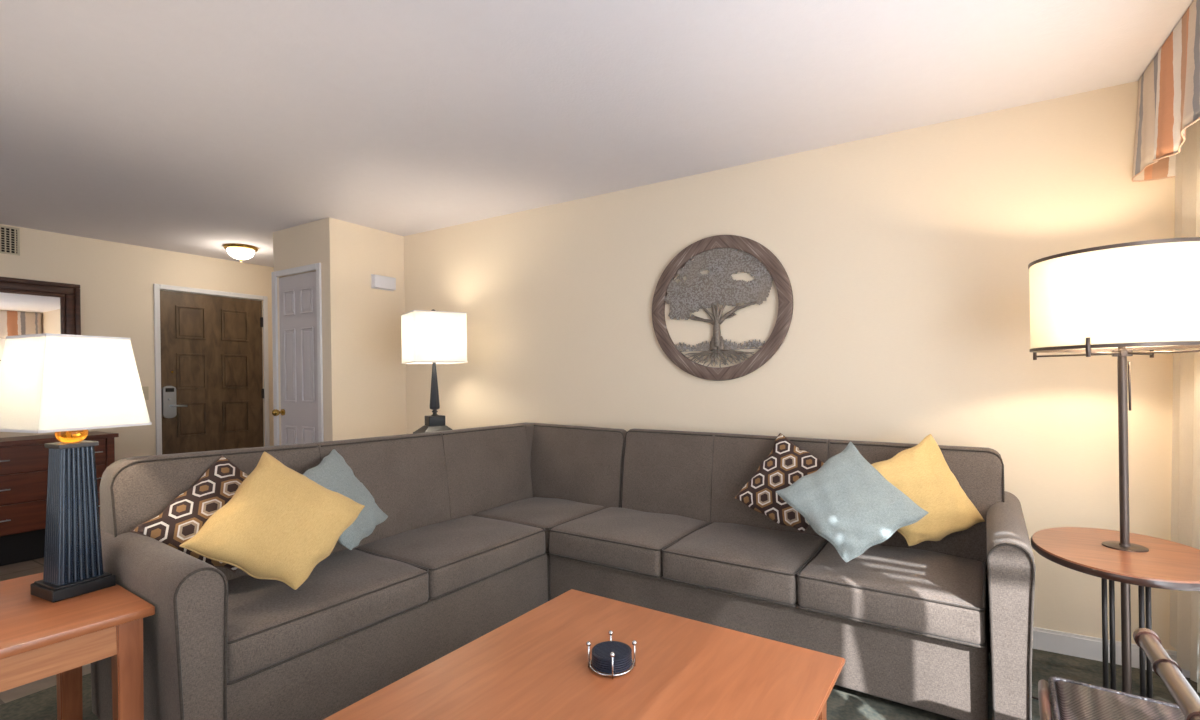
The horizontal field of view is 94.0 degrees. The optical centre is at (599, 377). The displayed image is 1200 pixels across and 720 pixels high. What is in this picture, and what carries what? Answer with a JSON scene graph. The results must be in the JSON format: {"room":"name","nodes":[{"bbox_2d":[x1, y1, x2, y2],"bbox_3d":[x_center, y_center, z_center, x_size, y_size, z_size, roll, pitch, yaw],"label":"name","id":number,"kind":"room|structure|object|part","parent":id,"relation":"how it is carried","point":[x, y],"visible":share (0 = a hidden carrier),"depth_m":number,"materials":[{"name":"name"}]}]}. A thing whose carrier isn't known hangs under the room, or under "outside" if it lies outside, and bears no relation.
{"room":"hotel room","nodes":[
{"label":"hotel room","id":0,"kind":"room"},
{"bbox_2d":[0,557,90,704],"bbox_3d":[-3.819,1.326,2.485,2.860,0.060,6.900,-1,0,31],"label":"floor tile","id":1,"kind":"structure","parent":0,"point":[21,569],"depth_m":2.44,"materials":[{"name":"stone"}]},
{"bbox_2d":[0,431,118,565],"bbox_3d":[-4.305,0.870,3.783,0.452,0.865,1.550,-1,0,31],"label":"dresser","id":2,"kind":"object","parent":1,"relation":"on","point":[23,459],"visible":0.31,"depth_m":3.92,"materials":[{"name":"brown wood"}]},
{"bbox_3d":[-4.087,0.972,3.775,0.020,0.200,0.666,-1,0,31],"label":"drawer","id":3,"kind":"part","parent":2,"relation":"part of","materials":[{"name":"brown wood"}]},
{"bbox_3d":[-4.090,0.763,3.775,0.020,0.197,0.666,-1,0,31],"label":"drawer","id":4,"kind":"part","parent":2,"relation":"part of","materials":[{"name":"brown wood"}]},
{"bbox_3d":[-4.093,0.565,3.775,0.020,0.180,0.666,-1,0,31],"label":"drawer","id":5,"kind":"part","parent":2,"relation":"part of","materials":[{"name":"brown wood"}]},
{"bbox_3d":[-3.852,0.561,4.176,0.020,0.180,0.241,-1,0,31],"label":"drawer","id":6,"kind":"part","parent":2,"relation":"part of","materials":[{"name":"brown wood"}]},
{"bbox_3d":[-3.846,0.968,4.176,0.020,0.200,0.241,-1,0,31],"label":"drawer","id":7,"kind":"part","parent":2,"relation":"part of","materials":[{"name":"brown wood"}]},
{"bbox_3d":[-3.849,0.760,4.176,0.020,0.197,0.241,-1,0,31],"label":"drawer","id":8,"kind":"part","parent":2,"relation":"part of","materials":[{"name":"brown wood"}]},
{"bbox_3d":[-3.936,0.770,4.409,0.410,0.615,0.045,-1,0,31],"label":"post","id":9,"kind":"part","parent":2,"relation":"part of","materials":[{"name":"brown wood"}]},
{"bbox_2d":[0,224,273,460],"bbox_3d":[-5.046,0.094,3.154,0.100,2.440,6.800,-1,0,31],"label":"wall","id":10,"kind":"structure","parent":0,"point":[116,280],"depth_m":4.78,"materials":[{"name":"beige paint"}]},
{"bbox_2d":[0,225,19,255],"bbox_3d":[-4.436,-1.020,4.084,0.012,0.204,0.280,-1,0,31],"label":"air vent","id":11,"kind":"object","parent":10,"relation":"in","point":[9,236],"visible":1,"depth_m":4.16,"materials":[{"name":"metal"}]},
{"bbox_2d":[0,277,80,362],"bbox_3d":[-4.450,-0.213,4.010,0.045,1.055,1.105,-1,0,31],"label":"wall mirror","id":12,"kind":"object","parent":10,"relation":"attached to","point":[27,306],"visible":0.41,"depth_m":4.27,"materials":[{"name":"brown wood"}]},
{"bbox_3d":[-4.462,-0.212,4.016,0.006,0.835,0.885,-1,0,31],"label":"mirror pane","id":13,"kind":"part","parent":12,"relation":"part of","materials":[{"name":"clear glass"}]},
{"bbox_3d":[-4.450,-0.213,4.010,0.045,1.055,1.105,-1,0,31],"label":"frame","id":14,"kind":"part","parent":12,"relation":"part of","materials":[{"name":"wood"}]},
{"bbox_2d":[142,386,148,399],"bbox_3d":[-3.956,0.133,4.850,0.016,0.116,0.072,-1,0,31],"label":"light switch","id":15,"kind":"object","parent":10,"relation":"attached to","point":[145,389],"visible":0.62,"depth_m":4.87,"materials":[{"name":"beige plastic"}]},
{"bbox_2d":[153,284,269,454],"bbox_3d":[-3.660,0.230,5.338,0.018,2.127,0.974,-1,0,31],"label":"trim","id":16,"kind":"structure","parent":10,"relation":"attached to","point":[157,343],"depth_m":5.05,"materials":[{"name":"white paint"}]},
{"bbox_2d":[160,290,263,454],"bbox_3d":[-3.660,0.249,5.342,0.114,2.072,0.891,-1,0,31],"label":"door","id":17,"kind":"structure","parent":10,"relation":"in","point":[212,391],"depth_m":5.32,"materials":[{"name":"brown wood"}]},
{"bbox_3d":[-3.801,0.221,5.032,0.142,0.087,0.048,-1,0,-39],"label":"lever handle","id":18,"kind":"part","parent":17,"relation":"part of","materials":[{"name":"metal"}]},
{"bbox_3d":[-3.788,-0.510,5.178,0.013,0.300,0.239,-1,0,31],"label":"panel","id":19,"kind":"part","parent":17,"relation":"part of","materials":[{"name":"brown wood"}]},
{"bbox_3d":[-3.781,-0.060,5.178,0.013,0.330,0.239,-1,0,31],"label":"panel","id":20,"kind":"part","parent":17,"relation":"part of","materials":[{"name":"brown wood"}]},
{"bbox_3d":[-3.775,0.385,5.178,0.013,0.310,0.239,-1,0,31],"label":"panel","id":21,"kind":"part","parent":17,"relation":"part of","materials":[{"name":"brown wood"}]},
{"bbox_3d":[-3.593,-0.513,5.501,0.013,0.300,0.240,-1,0,31],"label":"panel","id":22,"kind":"part","parent":17,"relation":"part of","materials":[{"name":"brown wood"}]},
{"bbox_3d":[-3.580,0.382,5.501,0.013,0.310,0.240,-1,0,31],"label":"panel","id":23,"kind":"part","parent":17,"relation":"part of","materials":[{"name":"brown wood"}]},
{"bbox_3d":[-3.587,-0.063,5.501,0.013,0.330,0.240,-1,0,31],"label":"panel","id":24,"kind":"part","parent":17,"relation":"part of","materials":[{"name":"brown wood"}]},
{"bbox_2d":[273,220,323,444],"bbox_3d":[-2.291,0.053,4.338,0.640,2.440,0.100,-1,0,31],"label":"wall","id":25,"kind":"structure","parent":0,"point":[300,245],"depth_m":4.30,"materials":[{"name":"beige paint"}]},
{"bbox_2d":[272,271,318,444],"bbox_3d":[-2.319,0.235,4.282,0.539,2.062,0.122,-1,0,31],"label":"door","id":26,"kind":"structure","parent":25,"relation":"in","point":[297,293],"depth_m":4.31,"materials":[{"name":"white paint"}]},
{"bbox_3d":[-2.526,0.272,4.387,0.053,0.054,0.087,-1,0,31],"label":"knob","id":27,"kind":"part","parent":26,"relation":"part of","materials":[{"name":"gold metal"}]},
{"bbox_3d":[-2.425,-0.582,4.362,0.150,0.195,0.013,-1,0,31],"label":"panel","id":28,"kind":"part","parent":26,"relation":"part of","materials":[{"name":"white paint"}]},
{"bbox_3d":[-2.418,-0.095,4.362,0.150,0.570,0.013,-1,0,31],"label":"panel","id":29,"kind":"part","parent":26,"relation":"part of","materials":[{"name":"white paint"}]},
{"bbox_3d":[-2.407,0.715,4.362,0.150,0.680,0.013,-1,0,31],"label":"panel","id":30,"kind":"part","parent":26,"relation":"part of","materials":[{"name":"white paint"}]},
{"bbox_3d":[-2.226,-0.585,4.242,0.155,0.195,0.013,-1,0,31],"label":"panel","id":31,"kind":"part","parent":26,"relation":"part of","materials":[{"name":"white paint"}]},
{"bbox_3d":[-2.219,-0.098,4.242,0.155,0.570,0.013,-1,0,31],"label":"panel","id":32,"kind":"part","parent":26,"relation":"part of","materials":[{"name":"white paint"}]},
{"bbox_3d":[-2.207,0.712,4.242,0.155,0.680,0.013,-1,0,31],"label":"panel","id":33,"kind":"part","parent":26,"relation":"part of","materials":[{"name":"white paint"}]},
{"bbox_2d":[271,263,323,445],"bbox_3d":[-2.322,0.214,4.291,0.640,2.120,0.016,-1,0,31],"label":"trim","id":34,"kind":"structure","parent":25,"relation":"attached to","point":[317,266],"depth_m":4.25,"materials":[{"name":"white paint"}]},
{"bbox_2d":[321,217,406,441],"bbox_3d":[-1.802,0.046,4.432,0.100,2.440,0.764,-1,0,31],"label":"wall","id":35,"kind":"structure","parent":0,"point":[364,375],"depth_m":4.29,"materials":[{"name":"beige paint"}]},
{"bbox_2d":[371,274,395,290],"bbox_3d":[-1.718,-0.757,4.450,0.045,0.110,0.206,-1,0,31],"label":"door chime","id":36,"kind":"object","parent":35,"relation":"attached to","point":[380,282],"visible":1,"depth_m":4.42,"materials":[{"name":"plastic"}]},
{"bbox_2d":[0,0,1193,266],"bbox_3d":[-2.088,-1.220,1.409,7.040,0.100,6.920,-1,0,31],"label":"ceiling","id":37,"kind":"structure","parent":0,"point":[195,127],"depth_m":2.33,"materials":[{"name":"paint"}]},
{"bbox_2d":[223,243,257,261],"bbox_3d":[-3.165,-1.088,4.930,0.264,0.132,0.264,-1,0,31],"label":"ceiling light","id":38,"kind":"object","parent":37,"relation":"attached to","point":[241,252],"visible":1,"depth_m":4.86,"materials":[{"name":"white glass"}]},
{"bbox_3d":[-3.165,-1.086,4.930,0.212,0.084,0.212,-1,0,31],"label":"lamp shade","id":39,"kind":"part","parent":38,"relation":"part of","materials":[{"name":"white glass"}]},
{"bbox_2d":[0,648,1199,719],"bbox_3d":[-0.911,1.283,0.530,4.140,0.060,6.550,-1,0,31],"label":"floor","id":40,"kind":"structure","parent":0,"point":[843,703],"depth_m":2.17,"materials":[{"name":"green carpet"}]},
{"bbox_2d":[0,572,154,719],"bbox_3d":[-1.765,0.968,1.555,0.700,0.595,0.660,-1,0,35],"label":"end table","id":41,"kind":"object","parent":40,"relation":"on","point":[40,638],"visible":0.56,"depth_m":1.58,"materials":[{"name":"orange wood"}]},
{"bbox_3d":[-1.855,0.983,1.954,0.060,0.569,0.060,-1,0,35],"label":"leg","id":42,"kind":"part","parent":41,"relation":"part of","materials":[{"name":"orange wood"}]},
{"bbox_2d":[0,333,151,602],"bbox_3d":[-1.665,0.270,1.764,0.289,0.798,0.289,-1,0,22],"label":"table lamp","id":43,"kind":"object","parent":41,"relation":"on","point":[66,385],"visible":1,"depth_m":1.71,"materials":[{"name":"white fabric"}]},
{"bbox_3d":[-1.666,0.171,1.764,0.080,0.064,0.080,-1,0,27],"label":"glass globe","id":44,"kind":"part","parent":43,"relation":"part of","materials":[{"name":"orange"}]},
{"bbox_3d":[-1.668,0.014,1.764,0.286,0.286,0.286,-1,0,22],"label":"lamp shade","id":45,"kind":"part","parent":43,"relation":"part of","materials":[{"name":"white fabric"}]},
{"bbox_3d":[-1.362,0.976,1.615,0.060,0.569,0.060,-1,0,35],"label":"leg","id":46,"kind":"part","parent":41,"relation":"part of","materials":[{"name":"orange wood"}]},
{"bbox_2d":[91,422,1035,719],"bbox_3d":[-0.008,0.754,2.258,2.842,0.972,2.485,-1,0,35],"label":"sectional sofa","id":47,"kind":"object","parent":40,"relation":"on","point":[484,527],"visible":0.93,"depth_m":2.30,"materials":[{"name":"grey fabric"}]},
{"bbox_3d":[-1.498,0.880,1.861,0.835,0.684,0.138,-1,0,35],"label":"armrest","id":48,"kind":"part","parent":47,"relation":"part of","materials":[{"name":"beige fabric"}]},
{"bbox_2d":[131,455,248,572],"bbox_3d":[-1.411,0.508,2.125,0.291,0.398,0.496,-1,0,17],"label":"throw pillow","id":49,"kind":"object","parent":47,"relation":"on","point":[189,511],"visible":0.38,"depth_m":2.04,"materials":[{"name":"fabric"}]},
{"bbox_3d":[-1.531,0.751,2.295,0.201,0.922,0.745,-1,0,35],"label":"backrest","id":50,"kind":"part","parent":47,"relation":"part of","materials":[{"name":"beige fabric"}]},
{"bbox_2d":[179,452,364,589],"bbox_3d":[-1.164,0.512,2.042,0.527,0.459,0.304,-1,0,-14],"label":"throw pillow","id":51,"kind":"object","parent":47,"relation":"on","point":[279,523],"visible":1,"depth_m":1.98,"materials":[{"name":"yellow fabric"}]},
{"bbox_2d":[227,549,428,681],"bbox_3d":[-1.159,0.861,2.180,0.603,0.161,0.764,-1,0,35],"label":"seat cushion","id":52,"kind":"object","parent":47,"relation":"on","point":[272,625],"depth_m":2.02,"materials":[{"name":"grey fabric"}]},
{"bbox_2d":[303,449,387,549],"bbox_3d":[-1.141,0.526,2.477,0.239,0.392,0.483,-1,0,-2],"label":"throw pillow","id":53,"kind":"object","parent":47,"relation":"on","point":[333,473],"visible":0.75,"depth_m":2.48,"materials":[{"name":"blue fabric"}]},
{"bbox_3d":[-1.118,0.754,2.896,0.201,0.905,0.707,-1,0,35],"label":"backrest","id":54,"kind":"part","parent":47,"relation":"part of","materials":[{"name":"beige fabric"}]},
{"bbox_2d":[357,515,544,597],"bbox_3d":[-0.729,0.855,2.805,0.603,0.162,0.741,-1,0,35],"label":"seat cushion","id":55,"kind":"object","parent":47,"relation":"on","point":[460,553],"depth_m":2.67,"materials":[{"name":"grey fabric"}]},
{"bbox_3d":[-0.720,0.753,3.474,0.201,0.895,0.690,-1,0,35],"label":"backrest","id":56,"kind":"part","parent":47,"relation":"part of","materials":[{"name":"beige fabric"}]},
{"bbox_3d":[-0.509,0.755,3.847,0.145,0.885,0.165,-1,0,35],"label":"corner post","id":57,"kind":"part","parent":47,"relation":"part of","materials":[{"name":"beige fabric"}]},
{"bbox_2d":[475,497,604,550],"bbox_3d":[-0.351,0.850,3.360,0.596,0.160,0.590,-1,0,35],"label":"seat cushion","id":58,"kind":"object","parent":47,"relation":"on","point":[546,513],"depth_m":3.29,"materials":[{"name":"grey fabric"}]},
{"bbox_3d":[-0.153,0.750,3.618,0.742,0.885,0.136,-1,0,35],"label":"backrest","id":59,"kind":"part","parent":47,"relation":"part of","materials":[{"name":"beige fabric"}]},
{"bbox_2d":[549,507,707,575],"bbox_3d":[0.165,0.841,2.991,0.666,0.163,0.612,-1,0,35],"label":"seat cushion","id":60,"kind":"object","parent":47,"relation":"on","point":[629,540],"depth_m":2.83,"materials":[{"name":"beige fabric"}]},
{"bbox_3d":[0.403,0.746,3.249,0.569,0.877,0.151,-1,0,35],"label":"backrest","id":61,"kind":"part","parent":47,"relation":"part of","materials":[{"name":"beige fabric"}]},
{"bbox_2d":[662,522,825,604],"bbox_3d":[0.691,0.834,2.629,0.599,0.163,0.613,-1,0,35],"label":"seat cushion","id":62,"kind":"object","parent":47,"relation":"on","point":[763,562],"depth_m":2.46,"materials":[{"name":"beige fabric"}]},
{"bbox_3d":[0.885,0.740,2.917,0.594,0.875,0.151,-1,0,35],"label":"backrest","id":63,"kind":"part","parent":47,"relation":"part of","materials":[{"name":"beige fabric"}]},
{"bbox_2d":[734,433,823,532],"bbox_3d":[0.914,0.491,2.658,0.514,0.430,0.229,-1,0,43],"label":"throw pillow","id":64,"kind":"object","parent":47,"relation":"on","point":[786,463],"visible":0.64,"depth_m":2.66,"materials":[{"name":"fabric"}]},
{"bbox_2d":[776,442,928,562],"bbox_3d":[1.017,0.495,2.288,0.490,0.429,0.298,-1,0,-10],"label":"throw pillow","id":65,"kind":"object","parent":47,"relation":"on","point":[847,502],"visible":1,"depth_m":2.24,"materials":[{"name":"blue fabric"}]},
{"bbox_2d":[797,542,984,644],"bbox_3d":[1.196,0.827,2.281,0.617,0.162,0.613,-1,0,35],"label":"seat cushion","id":66,"kind":"object","parent":47,"relation":"on","point":[936,592],"depth_m":2.10,"materials":[{"name":"beige fabric"}]},
{"bbox_3d":[1.417,0.735,2.551,0.692,0.868,0.151,-1,0,35],"label":"backrest","id":67,"kind":"part","parent":47,"relation":"part of","materials":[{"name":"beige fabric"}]},
{"bbox_2d":[871,434,984,545],"bbox_3d":[1.345,0.468,2.355,0.511,0.442,0.164,-1,0,-11],"label":"throw pillow","id":68,"kind":"object","parent":47,"relation":"on","point":[921,471],"visible":0.81,"depth_m":2.33,"materials":[{"name":"yellow fabric"}]},
{"bbox_3d":[1.574,0.844,2.160,0.127,0.666,0.855,-1,0,35],"label":"armrest","id":69,"kind":"part","parent":47,"relation":"part of","materials":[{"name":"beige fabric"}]},
{"bbox_2d":[323,589,844,719],"bbox_3d":[-0.048,1.031,1.390,0.995,0.420,1.235,-1,0,35],"label":"coffee table","id":70,"kind":"object","parent":40,"relation":"on","point":[534,665],"visible":1,"depth_m":1.54,"materials":[{"name":"orange wood"}]},
{"bbox_2d":[586,630,636,678],"bbox_3d":[0.033,0.783,1.587,0.128,0.073,0.128,-1,0,-41],"label":"holder","id":71,"kind":"object","parent":70,"relation":"on","point":[612,654],"visible":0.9,"depth_m":1.58,"materials":[{"name":"silver metal"}]},
{"bbox_3d":[-0.032,0.789,1.586,0.004,0.062,0.004,-1,0,-23],"label":"post","id":72,"kind":"part","parent":71,"relation":"part of","materials":[{"name":"silver metal"}]},
{"bbox_2d":[592,662,631,672],"bbox_3d":[0.033,0.807,1.587,0.114,0.006,0.114,-1,0,-21],"label":"coaster","id":73,"kind":"object","parent":71,"relation":"in","point":[628,667],"visible":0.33,"depth_m":1.54,"materials":[{"name":"black rubber"}]},
{"bbox_2d":[592,660,631,670],"bbox_3d":[0.033,0.801,1.587,0.114,0.006,0.114,-1,0,-21],"label":"coaster","id":74,"kind":"object","parent":73,"relation":"on","point":[596,666],"visible":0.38,"depth_m":1.54,"materials":[{"name":"black rubber"}]},
{"bbox_2d":[592,658,631,668],"bbox_3d":[0.033,0.794,1.587,0.114,0.006,0.114,-1,0,-21],"label":"coaster","id":75,"kind":"object","parent":74,"relation":"on","point":[595,663],"visible":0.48,"depth_m":1.54,"materials":[{"name":"black rubber"}]},
{"bbox_2d":[592,655,631,665],"bbox_3d":[0.033,0.788,1.587,0.114,0.006,0.114,-1,0,-21],"label":"coaster","id":76,"kind":"object","parent":75,"relation":"on","point":[594,660],"visible":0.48,"depth_m":1.54,"materials":[{"name":"black rubber"}]},
{"bbox_2d":[592,653,631,663],"bbox_3d":[0.033,0.781,1.587,0.114,0.006,0.114,-1,0,-21],"label":"coaster","id":77,"kind":"object","parent":76,"relation":"on","point":[596,659],"visible":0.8,"depth_m":1.54,"materials":[{"name":"black rubber"}]},
{"bbox_2d":[592,641,631,661],"bbox_3d":[0.033,0.775,1.587,0.114,0.007,0.114,-1,0,-21],"label":"coaster","id":78,"kind":"object","parent":77,"relation":"on","point":[601,651],"visible":0.98,"depth_m":1.58,"materials":[{"name":"black rubber"}]},
{"bbox_3d":[0.608,1.038,1.597,0.068,0.386,0.068,-1,0,35],"label":"leg","id":79,"kind":"part","parent":70,"relation":"part of","materials":[{"name":"orange wood"}]},
{"bbox_2d":[1028,237,1199,703],"bbox_3d":[1.786,0.395,1.907,0.531,1.639,0.628,-1,0,31],"label":"floor lamp","id":80,"kind":"object","parent":40,"relation":"on","point":[1122,299],"visible":0.93,"depth_m":1.83,"materials":[{"name":"white fabric"}]},
{"bbox_3d":[1.750,-0.102,2.059,0.012,0.063,0.266,-1,0,-30],"label":"shade arm","id":81,"kind":"part","parent":80,"relation":"part of","materials":[{"name":"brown metal"}]},
{"bbox_3d":[1.697,-0.101,1.877,0.266,0.063,0.012,-1,0,-28],"label":"shade arm","id":82,"kind":"part","parent":80,"relation":"part of","materials":[{"name":"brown metal"}]},
{"bbox_3d":[1.772,0.908,1.962,0.015,0.583,0.015,-1,0,31],"label":"leg","id":83,"kind":"part","parent":80,"relation":"part of","materials":[{"name":"metal"}]},
{"bbox_3d":[1.797,0.907,1.961,0.015,0.583,0.015,-1,0,31],"label":"leg","id":84,"kind":"part","parent":80,"relation":"part of","materials":[{"name":"metal"}]},
{"bbox_3d":[1.811,-0.261,1.943,0.504,0.314,0.504,-1,0,31],"label":"lamp shade","id":85,"kind":"part","parent":80,"relation":"part of","materials":[{"name":"fabric"}]},
{"bbox_3d":[1.835,0.028,1.938,0.007,0.170,0.007,-1,0,-36],"label":"switch rod","id":86,"kind":"part","parent":80,"relation":"part of","materials":[{"name":"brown metal"}]},
{"bbox_3d":[1.854,0.907,1.913,0.015,0.583,0.015,-1,0,31],"label":"leg","id":87,"kind":"part","parent":80,"relation":"part of","materials":[{"name":"metal"}]},
{"bbox_3d":[1.929,-0.105,2.008,0.266,0.063,0.012,-1,0,-28],"label":"shade arm","id":88,"kind":"part","parent":80,"relation":"part of","materials":[{"name":"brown metal"}]},
{"bbox_3d":[1.878,0.906,1.913,0.015,0.583,0.015,-1,0,31],"label":"leg","id":89,"kind":"part","parent":80,"relation":"part of","materials":[{"name":"metal"}]},
{"bbox_3d":[1.876,-0.104,1.826,0.012,0.063,0.266,-1,0,-30],"label":"shade arm","id":90,"kind":"part","parent":80,"relation":"part of","materials":[{"name":"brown metal"}]},
{"bbox_2d":[1038,628,1199,719],"bbox_3d":[1.167,0.823,1.017,0.558,0.800,0.968,-1,0,36],"label":"wicker chair","id":91,"kind":"object","parent":40,"relation":"on","point":[1070,699],"visible":1,"depth_m":1.38,"materials":[{"name":"brown wicker"}]},
{"bbox_3d":[0.954,0.848,1.174,0.028,0.037,0.942,-1,0,36],"label":"rail","id":92,"kind":"part","parent":91,"relation":"part of","materials":[{"name":"brown wicker"}]},
{"bbox_3d":[1.178,0.843,1.010,0.505,0.040,0.940,-1,0,36],"label":"woven seat","id":93,"kind":"part","parent":91,"relation":"part of","materials":[{"name":"wicker"}]},
{"bbox_3d":[1.008,0.547,0.967,0.042,0.077,0.598,-1,0,35],"label":"cane arm","id":94,"kind":"part","parent":91,"relation":"part of"},
{"bbox_3d":[-1.132,0.823,3.863,0.324,0.868,0.324,-1,0,31],"label":"table","id":95,"kind":"object","parent":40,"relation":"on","visible":0},
{"bbox_2d":[400,309,467,433],"bbox_3d":[-1.145,-0.042,3.863,0.366,0.862,0.366,-1,0,-33],"label":"lamp","id":96,"kind":"object","parent":95,"relation":"on","point":[433,337],"visible":0.99,"depth_m":3.74,"materials":[{"name":"white fabric"}]},
{"bbox_3d":[-1.148,-0.271,3.863,0.356,0.340,0.356,-1,0,-33],"label":"lamp shade","id":97,"kind":"part","parent":96,"relation":"part of","materials":[{"name":"white fabric"}]},
{"bbox_3d":[-1.143,0.038,3.863,0.067,0.369,0.067,-1,0,-10],"label":"obelisk stem","id":98,"kind":"part","parent":96,"relation":"part of","materials":[{"name":"paint"}]},
{"bbox_2d":[404,81,1176,650],"bbox_3d":[0.468,0.013,3.453,4.800,2.440,0.100,-1,0,31],"label":"wall","id":99,"kind":"structure","parent":0,"point":[906,255],"depth_m":2.82,"materials":[{"name":"beige paint"}]},
{"bbox_2d":[652,235,792,380],"bbox_3d":[0.684,-0.404,3.240,0.842,0.842,0.055,-1,0,31],"label":"wall art","id":100,"kind":"object","parent":99,"relation":"attached to","point":[719,255],"visible":1,"depth_m":3.23,"materials":[{"name":"brown wood"}]},
{"bbox_2d":[1032,627,1189,677],"bbox_3d":[0.404,1.187,3.436,4.680,0.094,0.014,-1,0,31],"label":"baseboard","id":101,"kind":"structure","parent":99,"relation":"attached to","point":[1077,645],"depth_m":2.42,"materials":[{"name":"white paint"}]},
{"bbox_3d":[0.810,0.008,-0.516,0.120,2.440,6.550,-1,0,31],"label":"wall","id":102,"kind":"structure","parent":0,"visible":0},
{"bbox_2d":[1131,0,1199,181],"bbox_3d":[1.367,-0.993,0.753,0.199,0.439,3.559,-1,0,31],"label":"window valance","id":103,"kind":"object","parent":102,"relation":"attached to","point":[1168,103],"visible":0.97,"depth_m":1.99,"materials":[{"name":"fabric"}]},
{"bbox_3d":[1.366,-0.798,0.755,0.190,0.050,3.559,-1,0,31],"label":"hem trim","id":104,"kind":"part","parent":103,"relation":"part of","materials":[{"name":"multicoloured fabric"}]},
{"bbox_3d":[1.431,-1.166,0.686,0.012,0.011,3.570,-1,0,31],"label":"curtain rod","id":105,"kind":"object","parent":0,"visible":0},
{"bbox_2d":[1170,120,1199,692],"bbox_3d":[1.950,-0.021,1.642,0.081,2.295,1.385,-1,0,31],"label":"sheer curtain","id":106,"kind":"object","parent":105,"relation":"hanging from","point":[1185,486],"visible":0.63,"depth_m":2.14,"materials":[{"name":"fabric"}]}
]}

